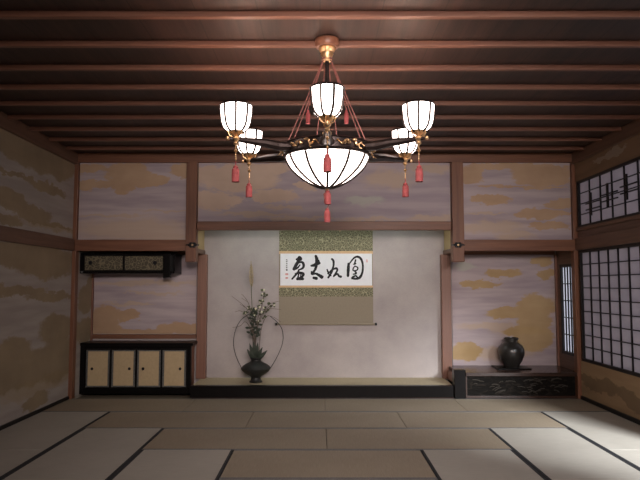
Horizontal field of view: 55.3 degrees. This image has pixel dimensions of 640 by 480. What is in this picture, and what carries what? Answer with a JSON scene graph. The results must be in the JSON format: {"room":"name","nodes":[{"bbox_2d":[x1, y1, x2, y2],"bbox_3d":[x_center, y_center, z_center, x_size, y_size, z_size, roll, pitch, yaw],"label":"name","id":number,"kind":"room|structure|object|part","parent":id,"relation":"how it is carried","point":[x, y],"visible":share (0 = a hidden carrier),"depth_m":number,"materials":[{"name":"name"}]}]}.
{"room":"japanese tatami room","nodes":[
{"label":"japanese tatami room","id":0,"kind":"room"},
{"bbox_2d":[73,251,92,398],"bbox_3d":[-3.825,0.181,4.273,0.100,3.775,11.750,0,-4,0],"label":"wall","id":1,"kind":"structure","parent":0,"point":[78,395],"depth_m":9.67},
{"bbox_2d":[0,396,68,429],"bbox_3d":[-3.757,1.954,3.697,0.035,0.045,10.860,0,-4,0],"label":"baseboard","id":2,"kind":"structure","parent":1,"relation":"attached to","point":[28,415],"depth_m":7.95,"materials":[{"name":"black wood"}]},
{"bbox_2d":[0,241,71,425],"bbox_3d":[-3.767,1.076,6.870,0.012,2.170,4.660,0,-4,0],"label":"mural panel","id":3,"kind":"object","parent":1,"relation":"attached to","point":[35,281],"visible":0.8,"depth_m":7.99,"materials":[{"name":"paint"}]},
{"bbox_2d":[0,225,73,250],"bbox_3d":[-3.750,-0.323,3.859,0.050,0.180,10.850,0,-4,0],"label":"trim","id":4,"kind":"structure","parent":1,"relation":"attached to","point":[7,234],"depth_m":7.97,"materials":[{"name":"brown wood"}]},
{"bbox_2d":[0,128,74,238],"bbox_3d":[-3.767,-0.757,7.004,0.012,1.145,4.660,0,-4,0],"label":"mural panel","id":5,"kind":"object","parent":1,"relation":"attached to","point":[37,185],"visible":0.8,"depth_m":8.05,"materials":[{"name":"paint"}]},
{"bbox_2d":[0,111,77,163],"bbox_3d":[-3.745,-1.644,3.961,0.060,0.180,10.860,0,-4,0],"label":"trim","id":6,"kind":"structure","parent":1,"relation":"attached to","point":[15,127],"depth_m":8.02,"materials":[{"name":"brown wood"}]},
{"bbox_2d":[68,162,79,398],"bbox_3d":[-3.740,0.595,9.301,0.070,3.575,0.120,0,-4,0],"label":"trim","id":7,"kind":"structure","parent":1,"relation":"attached to","point":[75,254],"depth_m":9.26,"materials":[{"name":"brown wood"}]},
{"bbox_2d":[75,253,91,395],"bbox_3d":[-3.768,1.312,9.670,0.010,2.200,0.720,0,-4,0],"label":"mural panel","id":8,"kind":"object","parent":1,"relation":"attached to","point":[84,280],"visible":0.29,"depth_m":9.68,"materials":[{"name":"paint"}]},
{"bbox_2d":[90,274,93,339],"bbox_3d":[-3.757,1.340,10.054,0.035,2.200,0.050,0,-4,0],"label":"trim","id":9,"kind":"structure","parent":1,"relation":"attached to","point":[92,294],"depth_m":10.05,"materials":[{"name":"brown wood"}]},
{"bbox_2d":[80,253,181,277],"bbox_3d":[-3.022,0.416,9.813,1.482,0.382,0.515,0,-4,0],"label":"upper cabinet","id":10,"kind":"object","parent":1,"relation":"attached to","point":[166,264],"visible":1,"depth_m":9.60,"materials":[{"name":"paint"}]},
{"bbox_3d":[-3.396,0.363,9.604,0.617,0.244,0.014,0,-4,0],"label":"door","id":11,"kind":"part","parent":10,"relation":"part of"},
{"bbox_3d":[-3.396,0.362,9.595,0.625,0.244,0.006,0,-4,0],"label":"door frame","id":12,"kind":"part","parent":10,"relation":"part of","materials":[{"name":"paint"}]},
{"bbox_3d":[-2.770,0.364,9.610,0.625,0.244,0.006,0,-4,0],"label":"door frame","id":13,"kind":"part","parent":10,"relation":"part of","materials":[{"name":"paint"}]},
{"bbox_3d":[-2.770,0.364,9.620,0.617,0.244,0.014,0,-4,0],"label":"door","id":14,"kind":"part","parent":10,"relation":"part of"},
{"bbox_3d":[-2.399,0.400,9.597,0.110,0.382,0.080,0,-4,0],"label":"post","id":15,"kind":"part","parent":10,"relation":"part of","materials":[{"name":"paint"}]},
{"bbox_2d":[76,394,454,443],"bbox_3d":[0.072,2.108,4.132,7.895,0.200,11.950,0,-4,0],"label":"floor","id":16,"kind":"structure","parent":0,"point":[86,396],"depth_m":9.63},
{"bbox_2d":[0,450,46,478],"bbox_3d":[-3.294,2.127,5.377,0.957,0.055,1.891,0,-4,0],"label":"mat","id":17,"kind":"object","parent":16,"relation":"on","point":[10,460],"visible":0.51,"depth_m":6.01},
{"bbox_2d":[0,479,108,479],"bbox_3d":[-2.332,2.058,4.431,0.957,0.055,1.891,0,-4,0],"label":"mat","id":18,"kind":"object","parent":16,"relation":"on","point":[0,479],"visible":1,"depth_m":5.36,"materials":[{"name":"beige wicker"}]},
{"bbox_2d":[0,412,109,449],"bbox_3d":[-3.294,2.266,7.268,0.957,0.055,1.891,0,-4,0],"label":"mat","id":19,"kind":"object","parent":16,"relation":"on","point":[42,430],"visible":0.68,"depth_m":7.21,"materials":[{"name":"beige wicker"}]},
{"bbox_2d":[1,428,163,478],"bbox_3d":[-2.332,2.196,6.322,0.957,0.055,1.891,0,-4,0],"label":"mat","id":20,"kind":"object","parent":16,"relation":"on","point":[89,453],"visible":0.84,"depth_m":6.14,"materials":[{"name":"beige wicker"}]},
{"bbox_2d":[42,399,195,411],"bbox_3d":[-2.813,2.370,8.686,1.919,0.055,0.943,0,-4,0],"label":"mat","id":21,"kind":"object","parent":16,"relation":"on","point":[70,405],"visible":0.59,"depth_m":8.64,"materials":[{"name":"beige wicker"}]},
{"bbox_2d":[79,340,197,393],"bbox_3d":[-2.877,2.025,9.768,1.773,0.792,0.440,0,-4,0],"label":"base cabinet","id":22,"kind":"object","parent":16,"relation":"on","point":[106,366],"visible":0.96,"depth_m":9.59,"materials":[{"name":"paint"}]},
{"bbox_3d":[-3.488,2.018,9.601,0.384,0.602,0.018,0,-4,0],"label":"door","id":23,"kind":"part","parent":22,"relation":"part of","materials":[{"name":"beige paper"}]},
{"bbox_3d":[-3.488,2.017,9.589,0.310,0.532,0.006,0,-4,0],"label":"door panel","id":24,"kind":"part","parent":22,"relation":"part of","materials":[{"name":"beige paper"}]},
{"bbox_3d":[-3.488,2.017,9.586,0.400,0.609,0.012,0,-4,0],"label":"door frame","id":25,"kind":"part","parent":22,"relation":"part of","materials":[{"name":"paper"}]},
{"bbox_3d":[-3.088,2.018,9.609,0.384,0.602,0.018,0,-4,0],"label":"door","id":26,"kind":"part","parent":22,"relation":"part of","materials":[{"name":"beige paper"}]},
{"bbox_3d":[-3.088,2.018,9.594,0.400,0.609,0.012,0,-4,0],"label":"door frame","id":27,"kind":"part","parent":22,"relation":"part of","materials":[{"name":"paper"}]},
{"bbox_3d":[-3.088,2.017,9.597,0.310,0.532,0.006,0,-4,0],"label":"door panel","id":28,"kind":"part","parent":22,"relation":"part of","materials":[{"name":"beige paper"}]},
{"bbox_3d":[-2.688,2.018,9.609,0.384,0.602,0.018,0,-4,0],"label":"door","id":29,"kind":"part","parent":22,"relation":"part of","materials":[{"name":"beige paper"}]},
{"bbox_3d":[-2.688,2.017,9.597,0.310,0.532,0.006,0,-4,0],"label":"door panel","id":30,"kind":"part","parent":22,"relation":"part of","materials":[{"name":"beige paper"}]},
{"bbox_3d":[-2.688,2.018,9.594,0.400,0.609,0.012,0,-4,0],"label":"door frame","id":31,"kind":"part","parent":22,"relation":"part of","materials":[{"name":"paper"}]},
{"bbox_3d":[-2.288,2.018,9.601,0.384,0.602,0.018,0,-4,0],"label":"door","id":32,"kind":"part","parent":22,"relation":"part of","materials":[{"name":"beige paper"}]},
{"bbox_3d":[-2.288,2.017,9.589,0.310,0.532,0.006,0,-4,0],"label":"door panel","id":33,"kind":"part","parent":22,"relation":"part of","materials":[{"name":"beige paper"}]},
{"bbox_3d":[-2.288,2.017,9.586,0.400,0.609,0.012,0,-4,0],"label":"door frame","id":34,"kind":"part","parent":22,"relation":"part of","materials":[{"name":"paper"}]},
{"bbox_3d":[-2.047,2.047,9.759,0.030,0.746,0.235,0,-4,0],"label":"panel","id":35,"kind":"part","parent":22,"relation":"part of","materials":[{"name":"brown wood"}]},
{"bbox_2d":[85,412,253,427],"bbox_3d":[-1.851,2.301,7.740,1.919,0.055,0.943,0,-4,0],"label":"mat","id":36,"kind":"object","parent":16,"relation":"on","point":[112,419],"visible":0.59,"depth_m":7.69,"materials":[{"name":"beige wicker"}]},
{"bbox_2d":[109,450,233,479],"bbox_3d":[-1.370,2.127,5.377,0.957,0.055,1.891,0,-4,0],"label":"mat","id":37,"kind":"object","parent":16,"relation":"on","point":[146,464],"visible":0.84,"depth_m":5.77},
{"bbox_2d":[142,428,326,449],"bbox_3d":[-0.889,2.231,6.795,1.919,0.055,0.943,0,-4,0],"label":"mat","id":38,"kind":"object","parent":16,"relation":"on","point":[168,438],"visible":0.73,"depth_m":6.74,"materials":[{"name":"beige wicker"}]},
{"bbox_2d":[183,399,324,411],"bbox_3d":[-0.889,2.370,8.686,1.919,0.055,0.943,0,-4,0],"label":"mat","id":39,"kind":"object","parent":16,"relation":"on","point":[199,405],"visible":0.77,"depth_m":8.64,"materials":[{"name":"beige wicker"}]},
{"bbox_2d":[190,378,453,398],"bbox_3d":[0.028,2.316,9.586,3.965,0.185,0.839,0,-4,0],"label":"platform","id":40,"kind":"object","parent":16,"relation":"on","point":[207,388],"visible":1,"depth_m":9.17,"materials":[{"name":"paint"}]},
{"bbox_2d":[233,314,282,382],"bbox_3d":[-0.979,1.690,9.565,0.677,1.060,0.462,-3,-5,35],"label":"flower vase","id":41,"kind":"object","parent":40,"relation":"on","point":[255,368],"visible":0.94,"depth_m":9.46,"materials":[{"name":"brown metal"}]},
{"bbox_2d":[249,264,253,317],"bbox_3d":[-1.060,1.100,9.614,0.149,1.558,0.090,-2,-5,22],"label":"grass","id":42,"kind":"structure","parent":41,"relation":"in","point":[251,268],"depth_m":9.66,"materials":[{"name":"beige plant"}]},
{"bbox_2d":[245,308,261,341],"bbox_3d":[-1.044,1.466,9.559,0.275,0.817,0.144,1,-4,-9],"label":"leafy spray","id":43,"kind":"object","parent":41,"relation":"in","point":[254,311],"visible":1,"depth_m":9.55,"materials":[{"name":"green plant"}]},
{"bbox_2d":[247,341,266,359],"bbox_3d":[-0.977,1.725,9.530,0.324,0.305,0.100,0,-4,0],"label":"broad leaves","id":44,"kind":"object","parent":41,"relation":"in","point":[254,352],"visible":1,"depth_m":9.50,"materials":[{"name":"green plant"}]},
{"bbox_2d":[243,289,274,330],"bbox_3d":[-0.956,1.319,9.578,0.519,1.114,0.135,0,-4,0],"label":"branch","id":45,"kind":"object","parent":41,"relation":"in","point":[262,290],"visible":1,"depth_m":9.60,"materials":[{"name":"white plant"}]},
{"bbox_3d":[-0.926,1.347,9.590,0.444,1.060,0.076,0,-4,0],"label":"stem","id":46,"kind":"part","parent":45,"relation":"part of","materials":[{"name":"green plant"}]},
{"bbox_2d":[246,412,405,427],"bbox_3d":[0.072,2.301,7.740,1.919,0.055,0.943,0,-4,0],"label":"mat","id":47,"kind":"object","parent":16,"relation":"on","point":[258,419],"visible":0.8,"depth_m":7.69,"materials":[{"name":"beige wicker"}]},
{"bbox_2d":[219,450,436,478],"bbox_3d":[0.072,2.162,5.849,1.919,0.055,0.943,0,-4,0],"label":"mat","id":48,"kind":"object","parent":16,"relation":"on","point":[243,464],"visible":1,"depth_m":5.80,"materials":[{"name":"beige wicker"}]},
{"bbox_2d":[219,479,437,479],"bbox_3d":[0.072,2.092,4.904,1.919,0.055,0.943,0,-4,0],"label":"mat","id":49,"kind":"object","parent":16,"relation":"on","point":[219,479],"visible":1,"depth_m":5.35,"materials":[{"name":"beige wicker"}]},
{"bbox_2d":[325,399,467,411],"bbox_3d":[1.034,2.370,8.686,1.919,0.055,0.943,0,-4,0],"label":"mat","id":50,"kind":"object","parent":16,"relation":"on","point":[331,405],"visible":0.73,"depth_m":8.64,"materials":[{"name":"beige wicker"}]},
{"bbox_2d":[326,428,511,449],"bbox_3d":[1.034,2.231,6.795,1.919,0.055,0.943,0,-4,0],"label":"mat","id":51,"kind":"object","parent":16,"relation":"on","point":[337,438],"visible":0.73,"depth_m":6.74,"materials":[{"name":"beige wicker"}]},
{"bbox_2d":[397,412,566,427],"bbox_3d":[1.996,2.301,7.740,1.919,0.055,0.943,0,-4,0],"label":"mat","id":52,"kind":"object","parent":16,"relation":"on","point":[410,419],"visible":0.62,"depth_m":7.69,"materials":[{"name":"beige wicker"}]},
{"bbox_2d":[420,450,547,479],"bbox_3d":[1.515,2.127,5.377,0.957,0.055,1.891,0,-4,0],"label":"mat","id":53,"kind":"object","parent":16,"relation":"on","point":[445,464],"visible":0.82,"depth_m":5.77,"materials":[{"name":"beige wicker"}]},
{"bbox_2d":[447,365,576,398],"bbox_3d":[2.987,2.215,9.573,1.855,0.385,0.840,0,-4,0],"label":"shelf","id":54,"kind":"object","parent":16,"relation":"on","point":[482,381],"visible":0.95,"depth_m":9.20,"materials":[{"name":"brown wood"}]},
{"bbox_2d":[491,365,531,369],"bbox_3d":[3.034,2.023,9.703,0.520,0.016,0.390,0,-4,0],"label":"display board","id":55,"kind":"object","parent":54,"relation":"on","point":[499,367],"visible":0.94,"depth_m":9.52,"materials":[{"name":"paint"}]},
{"bbox_2d":[498,337,524,367],"bbox_3d":[3.044,1.784,9.715,0.405,0.462,0.405,0,-4,0],"label":"jar","id":56,"kind":"object","parent":55,"relation":"on","point":[511,352],"visible":1,"depth_m":9.59,"materials":[{"name":"ceramic"}]},
{"bbox_2d":[454,399,608,411],"bbox_3d":[2.958,2.370,8.686,1.919,0.055,0.943,0,-4,0],"label":"mat","id":57,"kind":"object","parent":16,"relation":"on","point":[471,405],"visible":0.62,"depth_m":8.64,"materials":[{"name":"beige wicker"}]},
{"bbox_2d":[452,369,465,398],"bbox_3d":[2.099,2.169,9.221,0.173,0.425,0.150,0,-4,0],"label":"end post","id":58,"kind":"object","parent":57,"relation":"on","point":[458,375],"visible":0.91,"depth_m":9.15,"materials":[{"name":"paint"}]},
{"bbox_2d":[488,428,639,478],"bbox_3d":[2.477,2.196,6.322,0.957,0.055,1.891,0,-4,0],"label":"mat","id":59,"kind":"object","parent":16,"relation":"on","point":[555,453],"visible":0.84,"depth_m":6.15,"materials":[{"name":"beige wicker"}]},
{"bbox_2d":[541,412,639,449],"bbox_3d":[3.439,2.266,7.268,0.957,0.055,1.891,0,-4,0],"label":"mat","id":60,"kind":"object","parent":16,"relation":"on","point":[608,430],"visible":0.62,"depth_m":7.31,"materials":[{"name":"beige wicker"}]},
{"bbox_2d":[548,479,639,479],"bbox_3d":[2.477,2.058,4.431,0.957,0.055,1.891,0,-4,0],"label":"mat","id":61,"kind":"object","parent":16,"relation":"on","point":[548,479],"visible":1,"depth_m":5.36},
{"bbox_2d":[607,450,639,468],"bbox_3d":[3.439,2.127,5.377,0.957,0.055,1.891,0,-4,0],"label":"mat","id":62,"kind":"object","parent":16,"relation":"on","point":[632,457],"visible":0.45,"depth_m":6.11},
{"bbox_2d":[0,0,639,152],"bbox_3d":[0.072,-1.716,4.413,7.895,0.130,11.950,0,-4,0],"label":"ceiling","id":63,"kind":"structure","parent":0,"point":[88,76],"depth_m":5.63,"materials":[{"name":"brown wood"}]},
{"bbox_2d":[219,35,435,222],"bbox_3d":[0.058,-0.899,4.979,1.827,1.517,1.622,2,-5,-29],"label":"chandelier","id":64,"kind":"object","parent":63,"relation":"hanging from","point":[327,161],"visible":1,"depth_m":4.68,"materials":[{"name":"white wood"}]},
{"bbox_3d":[-0.462,-0.740,4.674,0.497,0.076,0.110,2,-5,-29],"label":"arm","id":65,"kind":"part","parent":64,"relation":"part of","materials":[{"name":"brown metal"}]},
{"bbox_3d":[-0.455,-0.696,5.269,0.497,0.076,0.110,-2,-5,31],"label":"arm","id":66,"kind":"part","parent":64,"relation":"part of","materials":[{"name":"brown metal"}]},
{"bbox_3d":[0.058,-1.105,4.994,0.032,0.735,0.032,0,-4,0],"label":"stem","id":67,"kind":"part","parent":64,"relation":"part of","materials":[{"name":"brown metal"}]},
{"bbox_3d":[0.058,-0.544,4.953,0.668,0.245,0.668,0,-4,0],"label":"lamp shade","id":68,"kind":"part","parent":64,"relation":"part of","materials":[{"name":"white glass"}]},
{"bbox_3d":[0.054,-0.762,4.371,0.110,0.076,0.498,0,-4,0],"label":"arm","id":69,"kind":"part","parent":64,"relation":"part of","materials":[{"name":"brown metal"}]},
{"bbox_3d":[0.578,-0.697,5.258,0.497,0.076,0.110,2,-5,-29],"label":"arm","id":70,"kind":"part","parent":64,"relation":"part of","materials":[{"name":"brown metal"}]},
{"bbox_3d":[0.571,-0.741,4.663,0.497,0.076,0.110,-2,-5,31],"label":"arm","id":71,"kind":"part","parent":64,"relation":"part of","materials":[{"name":"brown metal"}]},
{"bbox_2d":[93,231,555,383],"bbox_3d":[0.072,0.615,10.182,7.895,3.775,0.100,0,-4,0],"label":"wall","id":72,"kind":"structure","parent":0,"point":[405,341],"depth_m":10.08,"materials":[{"name":"paint"}]},
{"bbox_2d":[94,251,184,254],"bbox_3d":[-2.885,0.192,10.128,1.700,0.100,0.070,0,-4,0],"label":"trim","id":73,"kind":"structure","parent":72,"relation":"attached to","point":[176,252],"depth_m":10.09,"materials":[{"name":"brown wood"}]},
{"bbox_2d":[92,334,195,338],"bbox_3d":[-2.888,1.585,10.043,1.705,0.070,0.035,0,-4,0],"label":"trim","id":74,"kind":"structure","parent":72,"relation":"attached to","point":[94,336],"depth_m":10.03,"materials":[{"name":"wood"}]},
{"bbox_2d":[93,255,196,333],"bbox_3d":[-2.888,0.895,10.101,1.695,1.295,0.014,0,-4,0],"label":"mural panel","id":75,"kind":"object","parent":72,"relation":"attached to","point":[123,303],"visible":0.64,"depth_m":10.08,"materials":[{"name":"paint"}]},
{"bbox_2d":[198,249,204,253],"bbox_3d":[-1.955,0.182,9.783,0.100,0.070,0.760,0,-4,0],"label":"trim","id":76,"kind":"structure","parent":72,"relation":"attached to","point":[200,251],"depth_m":9.82,"materials":[{"name":"brown wood"}]},
{"bbox_2d":[198,230,204,249],"bbox_3d":[-1.955,-0.575,9.838,0.060,1.448,0.756,0,-4,0],"label":"mural panel","id":77,"kind":"object","parent":76,"relation":"on","point":[200,233],"visible":0.07,"depth_m":9.93,"materials":[{"name":"paint"}]},
{"bbox_2d":[196,254,207,378],"bbox_3d":[-1.933,1.245,10.021,0.152,2.015,0.130,0,-4,0],"label":"trim","id":78,"kind":"structure","parent":72,"relation":"attached to","point":[202,269],"depth_m":9.96,"materials":[{"name":"brown wood"}]},
{"bbox_2d":[275,231,376,324],"bbox_3d":[0.099,0.441,10.115,1.676,1.934,0.046,0,-4,0],"label":"scroll","id":79,"kind":"object","parent":72,"relation":"hanging from","point":[326,277],"visible":0.94,"depth_m":10.11,"materials":[{"name":"paper"}]},
{"bbox_2d":[440,254,451,378],"bbox_3d":[2.067,1.245,10.021,0.152,2.015,0.130,0,-4,0],"label":"trim","id":80,"kind":"structure","parent":72,"relation":"attached to","point":[445,259],"depth_m":9.97,"materials":[{"name":"brown wood"}]},
{"bbox_2d":[443,249,450,253],"bbox_3d":[2.095,0.182,9.783,0.100,0.070,0.760,0,-4,0],"label":"trim","id":81,"kind":"structure","parent":72,"relation":"attached to","point":[447,251],"depth_m":9.80,"materials":[{"name":"brown wood"}]},
{"bbox_2d":[444,231,449,249],"bbox_3d":[2.095,-0.575,9.838,0.060,1.448,0.756,0,-4,0],"label":"mural panel","id":82,"kind":"object","parent":81,"relation":"on","point":[446,233],"visible":0.02,"depth_m":9.97,"materials":[{"name":"paint"}]},
{"bbox_2d":[451,255,556,364],"bbox_3d":[3.030,1.154,10.082,1.700,1.815,0.014,0,-4,0],"label":"mural panel","id":83,"kind":"object","parent":72,"relation":"attached to","point":[495,297],"visible":0.79,"depth_m":10.08,"materials":[{"name":"paint"}]},
{"bbox_2d":[465,251,554,254],"bbox_3d":[3.027,0.192,10.128,1.705,0.100,0.070,0,-4,0],"label":"trim","id":84,"kind":"structure","parent":72,"relation":"attached to","point":[466,252],"depth_m":10.09,"materials":[{"name":"brown wood"}]},
{"bbox_2d":[198,163,450,217],"bbox_3d":[0.072,-0.654,9.428,7.695,1.355,0.050,0,-4,0],"label":"wall","id":85,"kind":"structure","parent":0,"point":[198,163],"depth_m":9.42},
{"bbox_2d":[74,240,185,250],"bbox_3d":[-2.880,0.082,9.309,1.690,0.170,0.080,0,-4,0],"label":"trim","id":86,"kind":"structure","parent":85,"relation":"attached to","point":[80,245],"depth_m":9.27,"materials":[{"name":"brown wood"}]},
{"bbox_2d":[78,163,186,239],"bbox_3d":[-2.870,-0.594,9.390,1.660,1.190,0.014,0,-4,0],"label":"mural panel","id":87,"kind":"object","parent":85,"relation":"attached to","point":[118,201],"visible":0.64,"depth_m":9.38,"materials":[{"name":"paint"}]},
{"bbox_2d":[185,162,198,261],"bbox_3d":[-1.955,-0.427,9.356,0.156,1.528,0.180,0,-4,0],"label":"trim","id":88,"kind":"structure","parent":85,"relation":"attached to","point":[191,254],"depth_m":9.28,"materials":[{"name":"brown wood"}]},
{"bbox_2d":[186,242,198,247],"bbox_3d":[-1.926,0.075,9.219,0.200,0.087,0.030,0,-4,0],"label":"nail cover","id":89,"kind":"object","parent":85,"relation":"attached to","point":[190,244],"visible":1,"depth_m":9.21,"materials":[{"name":"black metal"}]},
{"bbox_2d":[197,221,451,230],"bbox_3d":[0.065,-0.214,9.371,3.880,0.130,0.120,0,-4,0],"label":"trim","id":90,"kind":"structure","parent":85,"relation":"attached to","point":[201,225],"depth_m":9.31,"materials":[{"name":"brown wood"}]},
{"bbox_2d":[198,163,450,220],"bbox_3d":[0.065,-0.734,9.400,3.870,0.910,0.014,0,-4,0],"label":"mural panel","id":91,"kind":"object","parent":85,"relation":"attached to","point":[278,194],"visible":0.86,"depth_m":9.39,"materials":[{"name":"paint"}]},
{"bbox_2d":[78,153,571,162],"bbox_3d":[0.072,-1.262,9.413,7.695,0.145,0.070,0,-4,0],"label":"trim","id":92,"kind":"structure","parent":85,"relation":"attached to","point":[82,157],"depth_m":9.38,"materials":[{"name":"brown wood"}]},
{"bbox_2d":[450,162,464,261],"bbox_3d":[2.095,-0.427,9.356,0.176,1.528,0.180,0,-4,0],"label":"trim","id":93,"kind":"structure","parent":85,"relation":"attached to","point":[456,168],"depth_m":9.27,"materials":[{"name":"brown wood"}]},
{"bbox_2d":[451,242,464,247],"bbox_3d":[2.084,0.075,9.219,0.200,0.087,0.030,0,-4,0],"label":"nail cover","id":94,"kind":"object","parent":85,"relation":"attached to","point":[457,244],"visible":1,"depth_m":9.21,"materials":[{"name":"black metal"}]},
{"bbox_2d":[463,163,571,239],"bbox_3d":[3.020,-0.594,9.390,1.660,1.190,0.014,0,-4,0],"label":"mural panel","id":95,"kind":"object","parent":85,"relation":"attached to","point":[503,201],"visible":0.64,"depth_m":9.38,"materials":[{"name":"paint"}]},
{"bbox_2d":[464,240,574,250],"bbox_3d":[3.027,0.082,9.309,1.685,0.170,0.080,0,-4,0],"label":"trim","id":96,"kind":"structure","parent":85,"relation":"attached to","point":[470,245],"depth_m":9.27,"materials":[{"name":"brown wood"}]},
{"bbox_2d":[556,182,639,398],"bbox_3d":[3.960,0.181,4.273,0.080,3.775,11.750,0,-4,0],"label":"wall","id":97,"kind":"structure","parent":0,"point":[563,257],"depth_m":9.48,"materials":[{"name":"brown wood"}]},
{"bbox_2d":[554,255,559,365],"bbox_3d":[3.902,1.340,10.054,0.035,2.200,0.050,0,-4,0],"label":"trim","id":98,"kind":"structure","parent":97,"relation":"attached to","point":[555,256],"depth_m":10.04,"materials":[{"name":"brown wood"}]},
{"bbox_2d":[559,264,573,355],"bbox_3d":[3.939,1.096,9.671,0.062,1.430,0.510,0,-4,0],"label":"window","id":99,"kind":"structure","parent":97,"relation":"in","point":[567,337],"depth_m":9.74,"materials":[{"name":"paper"}]},
{"bbox_2d":[570,162,581,398],"bbox_3d":[3.888,0.595,9.301,0.065,3.575,0.120,0,-4,0],"label":"trim","id":100,"kind":"structure","parent":97,"relation":"attached to","point":[574,254],"depth_m":9.25,"materials":[{"name":"brown wood"}]},
{"bbox_2d":[572,120,639,163],"bbox_3d":[3.890,-1.644,3.961,0.060,0.180,10.860,0,-4,0],"label":"trim","id":101,"kind":"structure","parent":97,"relation":"attached to","point":[631,129],"depth_m":8.20,"materials":[{"name":"brown wood"}]},
{"bbox_2d":[575,227,639,249],"bbox_3d":[3.895,-0.331,3.860,0.050,0.185,10.850,0,-4,0],"label":"trim","id":102,"kind":"structure","parent":97,"relation":"attached to","point":[631,235],"depth_m":8.17,"materials":[{"name":"brown wood"}]},
{"bbox_2d":[575,134,639,181],"bbox_3d":[3.913,-1.176,7.261,0.010,0.270,4.210,0,-4,0],"label":"mural panel","id":103,"kind":"object","parent":97,"relation":"attached to","point":[629,149],"visible":1,"depth_m":8.25,"materials":[{"name":"paint"}]},
{"bbox_2d":[576,214,639,230],"bbox_3d":[3.905,-0.553,3.876,0.030,0.050,10.850,0,-4,0],"label":"trim","id":104,"kind":"structure","parent":97,"relation":"attached to","point":[633,217],"depth_m":8.21,"materials":[{"name":"brown wood"}]},
{"bbox_2d":[577,156,639,227],"bbox_3d":[3.939,-0.689,7.205,0.062,0.710,4.170,0,-4,0],"label":"window","id":105,"kind":"structure","parent":97,"relation":"in","point":[613,193],"depth_m":8.29,"materials":[{"name":"paper"}]},
{"bbox_2d":[579,242,639,376],"bbox_3d":[3.939,0.863,7.592,0.062,1.650,3.170,0,-4,0],"label":"window","id":106,"kind":"structure","parent":97,"relation":"in","point":[609,276],"depth_m":8.24,"materials":[{"name":"paper"}]},
{"bbox_2d":[581,395,639,424],"bbox_3d":[3.902,2.227,7.487,0.035,0.055,3.260,0,-4,0],"label":"baseboard","id":107,"kind":"structure","parent":97,"relation":"attached to","point":[630,418],"depth_m":8.14,"materials":[{"name":"black wood"}]},
{"bbox_2d":[581,361,639,419],"bbox_3d":[3.912,1.944,7.533,0.012,0.515,3.210,0,-4,0],"label":"mural panel","id":108,"kind":"object","parent":97,"relation":"attached to","point":[614,389],"visible":1,"depth_m":8.16,"materials":[{"name":"paint"}]}
]}

